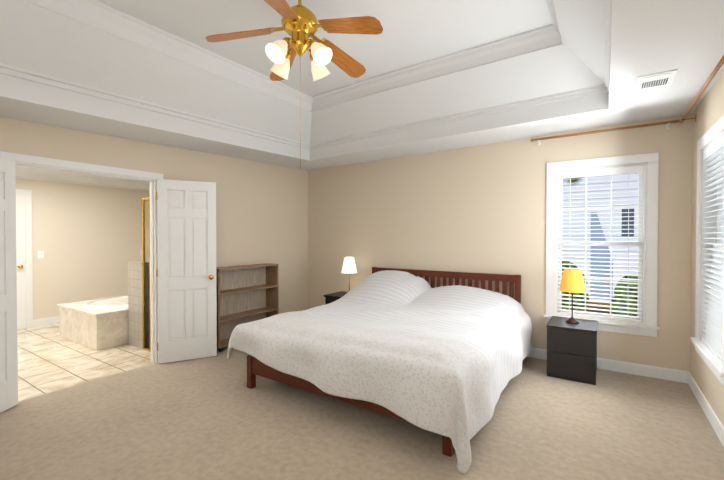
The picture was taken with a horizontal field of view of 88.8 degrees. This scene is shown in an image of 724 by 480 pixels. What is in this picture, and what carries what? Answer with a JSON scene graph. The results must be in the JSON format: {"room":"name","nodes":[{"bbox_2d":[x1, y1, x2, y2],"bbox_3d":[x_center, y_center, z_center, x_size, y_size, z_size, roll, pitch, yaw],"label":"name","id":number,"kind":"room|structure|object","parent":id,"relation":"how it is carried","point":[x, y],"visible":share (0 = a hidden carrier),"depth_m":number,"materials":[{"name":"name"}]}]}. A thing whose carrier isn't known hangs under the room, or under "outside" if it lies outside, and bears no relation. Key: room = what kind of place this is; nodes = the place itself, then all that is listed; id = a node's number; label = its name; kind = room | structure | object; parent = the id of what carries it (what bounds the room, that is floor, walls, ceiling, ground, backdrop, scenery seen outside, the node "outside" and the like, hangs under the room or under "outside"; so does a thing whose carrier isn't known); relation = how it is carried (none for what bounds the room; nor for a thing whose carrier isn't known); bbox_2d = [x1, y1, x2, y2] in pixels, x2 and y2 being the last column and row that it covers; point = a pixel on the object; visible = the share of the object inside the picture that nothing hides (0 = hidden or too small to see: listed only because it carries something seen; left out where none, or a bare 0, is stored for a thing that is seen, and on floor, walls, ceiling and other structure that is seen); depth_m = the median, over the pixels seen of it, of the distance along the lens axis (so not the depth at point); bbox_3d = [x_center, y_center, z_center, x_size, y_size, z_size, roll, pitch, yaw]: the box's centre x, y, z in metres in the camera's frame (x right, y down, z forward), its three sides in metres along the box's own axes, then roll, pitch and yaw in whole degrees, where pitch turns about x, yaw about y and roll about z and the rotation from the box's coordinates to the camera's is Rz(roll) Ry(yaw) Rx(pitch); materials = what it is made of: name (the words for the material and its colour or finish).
{"room":"bedroom","nodes":[
{"label":"bedroom","id":0,"kind":"room"},
{"bbox_2d":[15,166,149,184],"bbox_3d":[-3.962,-1.088,4.715,3.270,0.100,4.840,0,1,33],"label":"ceiling","id":1,"kind":"structure","parent":0,"point":[74,174],"depth_m":5.93,"materials":[{"name":"white paint"}]},
{"bbox_2d":[16,178,149,319],"bbox_3d":[-5.277,0.102,5.594,0.120,2.500,4.840,0,1,33],"label":"wall","id":2,"kind":"structure","parent":0,"point":[87,239],"depth_m":6.26,"materials":[{"name":"beige paint"}]},
{"bbox_2d":[16,189,32,327],"bbox_3d":[-5.348,0.295,5.308,0.079,2.120,0.960,0,1,33],"label":"door","id":3,"kind":"structure","parent":2,"relation":"attached to","point":[24,262],"depth_m":5.65,"materials":[{"name":"white wood"}]},
{"bbox_2d":[37,251,43,257],"bbox_3d":[-5.055,0.229,5.814,0.012,0.120,0.080,0,1,33],"label":"switch plate","id":4,"kind":"object","parent":2,"relation":"attached to","point":[40,254],"depth_m":5.81,"materials":[{"name":"white plastic"}]},
{"bbox_2d":[15,170,149,328],"bbox_3d":[-5.190,0.153,5.537,0.090,2.400,4.600,0,1,33],"label":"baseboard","id":5,"kind":"structure","parent":2,"relation":"attached to","point":[64,179],"depth_m":5.95,"materials":[{"name":"white wood"}]},
{"bbox_2d":[17,323,152,400],"bbox_3d":[-3.874,1.388,4.687,3.240,0.050,4.600,0,1,33],"label":"floor","id":6,"kind":"structure","parent":0,"point":[50,359],"depth_m":4.16,"materials":[{"name":"tile"}]},
{"bbox_2d":[57,295,128,349],"bbox_3d":[-3.415,1.114,5.399,1.220,0.480,1.300,0,1,33],"label":"bathtub","id":7,"kind":"object","parent":6,"relation":"on","point":[98,324],"visible":0.52,"depth_m":4.79,"materials":[{"name":"stone"}]},
{"bbox_2d":[127,198,150,351],"bbox_3d":[-2.543,0.418,5.051,0.570,1.880,0.990,0,1,33],"label":"shower enclosure","id":8,"kind":"object","parent":6,"relation":"on","point":[139,325],"visible":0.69,"depth_m":4.60,"materials":[{"name":"tile"}]},
{"bbox_2d":[0,117,307,351],"bbox_3d":[-2.477,-0.318,3.897,0.120,3.380,5.790,0,1,33],"label":"wall","id":9,"kind":"structure","parent":0,"point":[261,213],"depth_m":4.95,"materials":[{"name":"beige paint"}]},
{"bbox_2d":[0,158,17,412],"bbox_3d":[-2.883,0.362,2.772,0.415,2.030,0.519,0,1,33],"label":"door leaf","id":10,"kind":"structure","parent":9,"relation":"in","point":[8,344],"depth_m":3.01,"materials":[{"name":"white wood"}]},
{"bbox_2d":[0,151,162,362],"bbox_3d":[-2.658,0.321,3.629,0.160,2.108,1.346,0,1,33],"label":"door frame","id":11,"kind":"structure","parent":9,"relation":"attached to","point":[81,168],"depth_m":3.93,"materials":[{"name":"white wood"}]},
{"bbox_2d":[156,179,216,363],"bbox_3d":[-1.968,0.345,4.195,0.379,2.030,0.538,0,1,33],"label":"door leaf","id":12,"kind":"structure","parent":9,"relation":"in","point":[187,292],"depth_m":4.18,"materials":[{"name":"white wood"}]},
{"bbox_2d":[0,346,723,479],"bbox_3d":[-0.417,1.413,2.564,4.870,0.050,5.550,0,1,33],"label":"floor carpet","id":13,"kind":"object","parent":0,"point":[211,418],"visible":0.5,"depth_m":2.65,"materials":[{"name":"beige carpet"}]},
{"bbox_2d":[216,263,278,351],"bbox_3d":[-1.559,0.852,4.924,0.240,1.015,0.980,0,1,33],"label":"bookshelf","id":14,"kind":"object","parent":13,"relation":"on","point":[247,293],"visible":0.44,"depth_m":4.99,"materials":[{"name":"brown wood"}]},
{"bbox_2d":[323,291,346,304],"bbox_3d":[-0.240,1.079,5.459,0.480,0.550,0.450,0,1,33],"label":"nightstand","id":15,"kind":"object","parent":13,"relation":"on","point":[332,297],"visible":0.12,"depth_m":5.37,"materials":[{"name":"black wood"}]},
{"bbox_2d":[341,257,356,293],"bbox_3d":[-0.187,0.528,5.424,0.230,0.550,0.230,0,1,33],"label":"lamp","id":16,"kind":"object","parent":15,"relation":"on","point":[349,266],"visible":0.79,"depth_m":5.35,"materials":[{"name":"white fabric"}]},
{"bbox_2d":[227,267,532,473],"bbox_3d":[0.333,0.899,3.824,2.336,0.973,2.520,0,1,33],"label":"bed","id":17,"kind":"object","parent":13,"relation":"on","point":[410,346],"visible":1,"depth_m":3.01,"materials":[{"name":"white fabric"}]},
{"bbox_2d":[546,316,597,384],"bbox_3d":[2.168,1.113,3.807,0.428,0.520,0.509,0,1,33],"label":"nightstand","id":18,"kind":"object","parent":13,"relation":"on","point":[571,352],"visible":0.98,"depth_m":3.61,"materials":[{"name":"black wood"}]},
{"bbox_2d":[559,269,585,323],"bbox_3d":[2.171,0.577,3.814,0.244,0.550,0.244,0,1,33],"label":"lamp","id":19,"kind":"object","parent":18,"relation":"on","point":[572,281],"visible":1,"depth_m":3.74,"materials":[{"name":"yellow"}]},
{"bbox_2d":[0,0,723,169],"bbox_3d":[-0.404,-1.496,2.521,5.080,1.090,5.790,0,1,33],"label":"ceiling","id":20,"kind":"structure","parent":0,"point":[439,75],"depth_m":3.36,"materials":[{"name":"white paint"}]},
{"bbox_2d":[206,0,382,169],"bbox_3d":[-0.422,-1.204,2.744,1.249,1.380,1.262,0,1,33],"label":"ceiling fan","id":21,"kind":"object","parent":20,"relation":"hanging from","point":[300,25],"visible":1,"depth_m":2.66,"materials":[{"name":"brown wood"}]},
{"bbox_2d":[635,69,677,92],"bbox_3d":[2.192,-1.181,2.769,0.220,0.018,0.360,0,1,33],"label":"ceiling vent","id":22,"kind":"object","parent":20,"relation":"in","point":[655,81],"visible":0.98,"depth_m":2.73,"materials":[{"name":"white metal"}]},
{"bbox_2d":[308,114,691,371],"bbox_3d":[1.153,-0.330,4.904,4.840,3.380,0.120,0,1,33],"label":"wall","id":23,"kind":"structure","parent":0,"point":[478,209],"depth_m":4.55,"materials":[{"name":"beige paint"}]},
{"bbox_2d":[543,152,659,336],"bbox_3d":[2.537,0.046,3.968,1.035,1.830,0.170,0,1,33],"label":"window","id":24,"kind":"structure","parent":23,"relation":"in","point":[648,189],"depth_m":3.83,"materials":[{"name":"white wood"}]},
{"bbox_2d":[557,165,643,321],"bbox_3d":[2.534,0.037,3.964,0.771,1.588,0.056,0,1,33],"label":"window blind","id":25,"kind":"object","parent":24,"relation":"attached to","point":[605,171],"visible":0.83,"depth_m":3.93,"materials":[{"name":"white plastic"}]},
{"bbox_2d":[531,120,679,144],"bbox_3d":[2.485,-1.118,3.885,1.295,0.070,0.103,0,1,33],"label":"curtain rod","id":26,"kind":"object","parent":23,"relation":"attached to","point":[667,123],"visible":1,"depth_m":3.79,"materials":[{"name":"brown wood"}]},
{"bbox_2d":[527,348,685,382],"bbox_3d":[1.098,1.303,4.876,4.800,0.115,0.020,0,1,33],"label":"baseboard","id":27,"kind":"structure","parent":23,"relation":"attached to","point":[664,374],"depth_m":3.76,"materials":[{"name":"white wood"}]},
{"bbox_2d":[690,71,723,425],"bbox_3d":[1.668,-0.286,1.173,0.120,3.380,5.790,0,1,33],"label":"wall","id":28,"kind":"structure","parent":0,"point":[709,111],"depth_m":3.14,"materials":[{"name":"beige paint"}]},
{"bbox_2d":[679,55,723,122],"bbox_3d":[2.571,-1.104,2.736,0.100,0.070,1.870,0,1,33],"label":"curtain rod","id":29,"kind":"object","parent":28,"relation":"attached to","point":[710,78],"visible":0.94,"depth_m":2.72,"materials":[{"name":"brown wood"}]},
{"bbox_2d":[686,371,723,446],"bbox_3d":[1.611,1.346,1.229,0.016,0.115,5.550,0,1,33],"label":"baseboard","id":30,"kind":"structure","parent":28,"relation":"attached to","point":[716,424],"depth_m":2.88,"materials":[{"name":"white wood"}]},
{"bbox_2d":[690,115,723,385],"bbox_3d":[2.700,0.060,2.793,0.170,1.830,1.035,0,1,33],"label":"window","id":31,"kind":"structure","parent":28,"relation":"in","point":[711,358],"depth_m":3.11,"materials":[{"name":"white wood"}]},
{"bbox_2d":[702,134,723,360],"bbox_3d":[2.696,0.051,2.796,0.056,1.588,0.771,0,1,33],"label":"window blind","id":32,"kind":"object","parent":31,"relation":"attached to","point":[712,338],"visible":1,"depth_m":2.86,"materials":[{"name":"white plastic"}]},
{"label":"outside","id":33,"kind":"structure","parent":0,"visible":0},
{"bbox_2d":[562,261,637,315],"bbox_3d":[4.190,0.884,6.614,1.846,0.988,0.299,0,1,33],"label":"bushes","id":34,"kind":"object","parent":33,"point":[615,292],"visible":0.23,"depth_m":6.38,"materials":[{"name":"green plant"}]},
{"bbox_2d":[586,209,636,315],"bbox_3d":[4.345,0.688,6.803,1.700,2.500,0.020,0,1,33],"label":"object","id":35,"kind":"object","parent":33,"point":[625,222],"visible":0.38,"depth_m":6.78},
{"bbox_2d":[562,173,723,301],"bbox_3d":[4.781,-0.661,6.632,9.000,8.000,0.001,0,1,33],"label":"neighboring house","id":36,"kind":"structure","parent":33,"point":[603,187],"depth_m":6.84,"materials":[{"name":"white"}]}
]}

